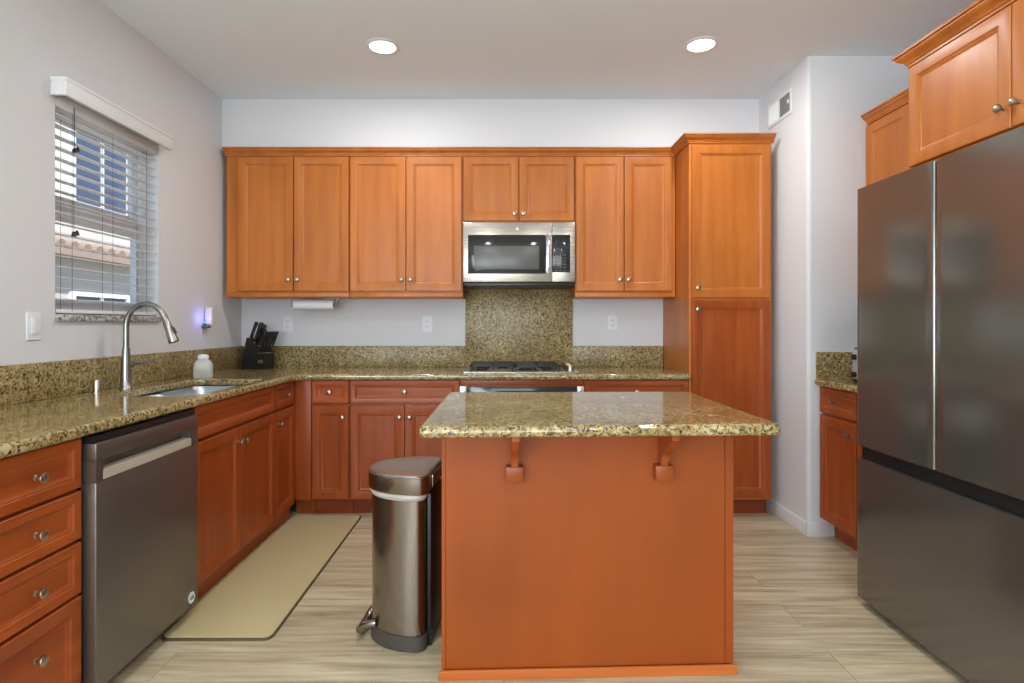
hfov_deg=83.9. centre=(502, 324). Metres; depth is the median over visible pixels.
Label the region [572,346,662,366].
backsplash
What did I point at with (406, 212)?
upper cabinet
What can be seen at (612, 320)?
receptacle
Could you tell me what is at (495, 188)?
upper cabinet
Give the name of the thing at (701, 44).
recessed light
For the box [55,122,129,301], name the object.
neighbor house
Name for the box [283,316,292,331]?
wall outlet
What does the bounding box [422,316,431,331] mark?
wall outlet
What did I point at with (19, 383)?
backsplash
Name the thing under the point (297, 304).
paper towel roll
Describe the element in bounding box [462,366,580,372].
tray
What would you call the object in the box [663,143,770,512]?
pantry cabinet
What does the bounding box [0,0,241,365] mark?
wall
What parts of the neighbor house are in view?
pane, pane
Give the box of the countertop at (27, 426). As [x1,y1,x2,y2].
[0,367,689,458]
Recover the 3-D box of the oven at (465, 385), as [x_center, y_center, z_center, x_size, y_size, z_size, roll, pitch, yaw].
[0.119,0.790,3.867,0.788,0.876,0.640,0,0,0]
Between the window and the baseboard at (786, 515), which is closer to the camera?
the window
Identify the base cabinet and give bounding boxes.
[0,438,80,682]
[144,385,274,611]
[270,381,293,534]
[312,380,352,512]
[350,380,459,512]
[583,380,688,391]
[820,386,857,550]
[858,445,861,456]
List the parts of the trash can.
lid, frame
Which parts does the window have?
sash, sash, sill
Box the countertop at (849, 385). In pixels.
[815,379,856,392]
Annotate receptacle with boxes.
[285,319,289,328]
[425,319,428,328]
[610,318,614,326]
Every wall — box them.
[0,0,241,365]
[222,99,758,146]
[242,299,662,345]
[759,56,908,535]
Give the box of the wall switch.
[26,312,40,339]
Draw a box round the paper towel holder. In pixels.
[291,298,340,307]
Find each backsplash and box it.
[0,346,242,405]
[243,346,464,366]
[465,288,571,366]
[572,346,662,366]
[816,352,853,378]
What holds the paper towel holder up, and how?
attached to the upper cabinet at (288, 217)
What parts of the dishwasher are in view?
pocket handle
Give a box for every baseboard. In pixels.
[766,499,807,535]
[806,522,828,536]
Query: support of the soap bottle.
on the countertop at (27, 426)
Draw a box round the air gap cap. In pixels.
[91,379,103,392]
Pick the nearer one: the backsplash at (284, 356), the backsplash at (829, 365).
the backsplash at (829, 365)
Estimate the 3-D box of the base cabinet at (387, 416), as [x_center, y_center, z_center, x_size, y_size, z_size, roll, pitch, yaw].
[-0.624,0.790,3.907,0.699,0.876,0.642,0,0,0]
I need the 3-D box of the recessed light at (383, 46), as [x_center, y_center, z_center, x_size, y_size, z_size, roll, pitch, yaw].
[-0.672,-1.552,3.185,0.190,0.010,0.190,0,0,0]
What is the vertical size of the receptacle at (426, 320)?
0.068 m
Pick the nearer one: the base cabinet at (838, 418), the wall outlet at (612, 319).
the base cabinet at (838, 418)
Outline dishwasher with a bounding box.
[76,409,197,682]
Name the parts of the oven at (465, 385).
rail, control panel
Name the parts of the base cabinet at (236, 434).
door, drawer, knob, door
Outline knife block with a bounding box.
[241,322,278,369]
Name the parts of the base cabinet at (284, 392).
door, drawer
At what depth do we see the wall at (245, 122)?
3.94 m
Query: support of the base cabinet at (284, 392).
on the floor
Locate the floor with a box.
[107,500,970,682]
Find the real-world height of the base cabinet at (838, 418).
0.876 m
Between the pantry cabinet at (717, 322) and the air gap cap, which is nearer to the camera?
the air gap cap
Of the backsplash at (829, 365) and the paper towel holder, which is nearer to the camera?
the backsplash at (829, 365)
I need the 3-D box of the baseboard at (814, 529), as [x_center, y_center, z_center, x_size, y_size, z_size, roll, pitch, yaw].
[1.820,1.187,3.299,0.130,0.082,0.012,0,0,0]
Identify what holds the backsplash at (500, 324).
attached to the wall at (356, 322)
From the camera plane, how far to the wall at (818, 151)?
3.31 m
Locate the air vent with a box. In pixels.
[767,87,791,129]
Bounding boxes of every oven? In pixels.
[460,380,583,391]
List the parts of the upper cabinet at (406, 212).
door, light rail, door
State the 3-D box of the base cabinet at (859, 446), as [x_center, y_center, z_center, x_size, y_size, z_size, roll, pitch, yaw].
[2.110,0.790,2.770,0.637,0.876,0.339,0,0,0]
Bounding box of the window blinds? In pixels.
[50,76,172,315]
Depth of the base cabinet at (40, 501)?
1.63 m
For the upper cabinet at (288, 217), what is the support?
attached to the wall at (356, 322)
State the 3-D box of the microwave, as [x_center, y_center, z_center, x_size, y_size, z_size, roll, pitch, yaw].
[0.108,-0.478,4.018,0.757,0.433,0.375,0,0,0]
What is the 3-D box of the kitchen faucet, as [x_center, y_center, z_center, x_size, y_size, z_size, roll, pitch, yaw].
[-1.732,0.100,2.803,0.287,0.428,0.086,0,0,0]
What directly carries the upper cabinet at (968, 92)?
attached to the wall
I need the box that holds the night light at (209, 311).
[202,307,213,327]
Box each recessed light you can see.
[365,38,399,54]
[683,36,718,52]
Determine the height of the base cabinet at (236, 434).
0.876 m
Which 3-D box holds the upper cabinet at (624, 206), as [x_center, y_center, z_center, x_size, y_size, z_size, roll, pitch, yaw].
[0.839,-0.675,4.049,0.690,0.974,0.359,0,0,0]
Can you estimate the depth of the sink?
3.21 m
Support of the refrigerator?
on the floor
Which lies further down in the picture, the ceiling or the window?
the window
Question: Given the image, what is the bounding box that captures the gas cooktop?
[462,361,580,372]
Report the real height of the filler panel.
0.876 m
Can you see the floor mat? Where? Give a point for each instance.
(254, 601)
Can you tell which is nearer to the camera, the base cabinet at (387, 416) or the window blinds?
the window blinds
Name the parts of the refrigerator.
door, freezer drawer, door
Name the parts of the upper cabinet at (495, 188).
door, door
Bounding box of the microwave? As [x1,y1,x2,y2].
[463,222,574,288]
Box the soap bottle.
[193,354,212,377]
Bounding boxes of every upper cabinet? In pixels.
[226,156,357,298]
[350,156,465,298]
[463,156,573,222]
[570,156,674,298]
[866,103,910,185]
[909,0,1023,168]
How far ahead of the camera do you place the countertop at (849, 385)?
3.10 m
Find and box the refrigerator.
[857,126,1023,682]
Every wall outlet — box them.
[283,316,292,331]
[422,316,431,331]
[608,315,616,330]
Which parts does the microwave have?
door glass, door handle, control frame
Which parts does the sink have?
bowl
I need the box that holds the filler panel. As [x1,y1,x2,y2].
[292,380,314,512]
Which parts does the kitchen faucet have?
lever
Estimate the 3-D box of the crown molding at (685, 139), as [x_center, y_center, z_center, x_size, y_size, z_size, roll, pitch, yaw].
[-0.094,-1.182,3.756,3.636,0.052,0.327,0,0,0]
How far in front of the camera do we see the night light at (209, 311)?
3.69 m
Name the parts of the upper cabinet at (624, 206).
door, light rail, door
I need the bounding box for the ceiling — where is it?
[99,0,976,98]
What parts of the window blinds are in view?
ladder cord, pull cord, ladder cord, rail, head rail, ladder cord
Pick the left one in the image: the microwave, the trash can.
the trash can
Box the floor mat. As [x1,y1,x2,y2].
[162,515,360,640]
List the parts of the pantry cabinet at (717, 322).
door, door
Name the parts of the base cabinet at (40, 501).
drawer, drawer, drawer, drawer, knob, knob, knob, knob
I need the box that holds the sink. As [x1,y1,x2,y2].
[148,386,234,395]
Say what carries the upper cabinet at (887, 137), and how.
attached to the wall at (818, 151)
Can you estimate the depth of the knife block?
3.99 m
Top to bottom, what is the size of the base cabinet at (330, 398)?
0.876 m
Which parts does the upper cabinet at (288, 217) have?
door, light rail, door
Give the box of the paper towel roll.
[293,300,334,309]
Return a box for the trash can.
[356,456,441,652]
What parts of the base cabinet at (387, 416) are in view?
door, drawer, door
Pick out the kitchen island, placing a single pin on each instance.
(585, 534)
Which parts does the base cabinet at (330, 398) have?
drawer, door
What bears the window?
in the wall at (85, 42)
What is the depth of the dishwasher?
2.00 m
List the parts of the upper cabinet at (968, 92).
rail, knob, knob, door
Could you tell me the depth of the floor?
2.21 m
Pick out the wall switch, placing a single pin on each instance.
(33, 319)
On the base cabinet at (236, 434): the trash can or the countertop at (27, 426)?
the countertop at (27, 426)
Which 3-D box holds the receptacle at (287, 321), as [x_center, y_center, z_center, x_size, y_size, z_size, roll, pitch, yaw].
[-1.595,-0.004,4.222,0.034,0.068,0.003,0,0,0]
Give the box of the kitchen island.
[419,392,780,680]
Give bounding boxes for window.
[55,111,160,321]
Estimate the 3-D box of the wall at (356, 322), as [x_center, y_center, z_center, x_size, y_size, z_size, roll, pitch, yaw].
[-0.086,-0.165,4.290,3.708,2.785,0.120,0,0,0]
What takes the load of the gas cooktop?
in the countertop at (27, 426)
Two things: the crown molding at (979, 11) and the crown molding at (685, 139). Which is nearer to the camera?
the crown molding at (979, 11)
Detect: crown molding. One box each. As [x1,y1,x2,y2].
[222,133,776,155]
[861,0,1016,124]
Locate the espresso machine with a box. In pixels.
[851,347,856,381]
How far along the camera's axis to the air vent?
3.63 m
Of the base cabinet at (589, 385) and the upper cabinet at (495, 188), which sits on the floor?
the base cabinet at (589, 385)
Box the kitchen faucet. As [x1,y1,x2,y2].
[119,301,178,388]
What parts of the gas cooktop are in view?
burner, burner, control knob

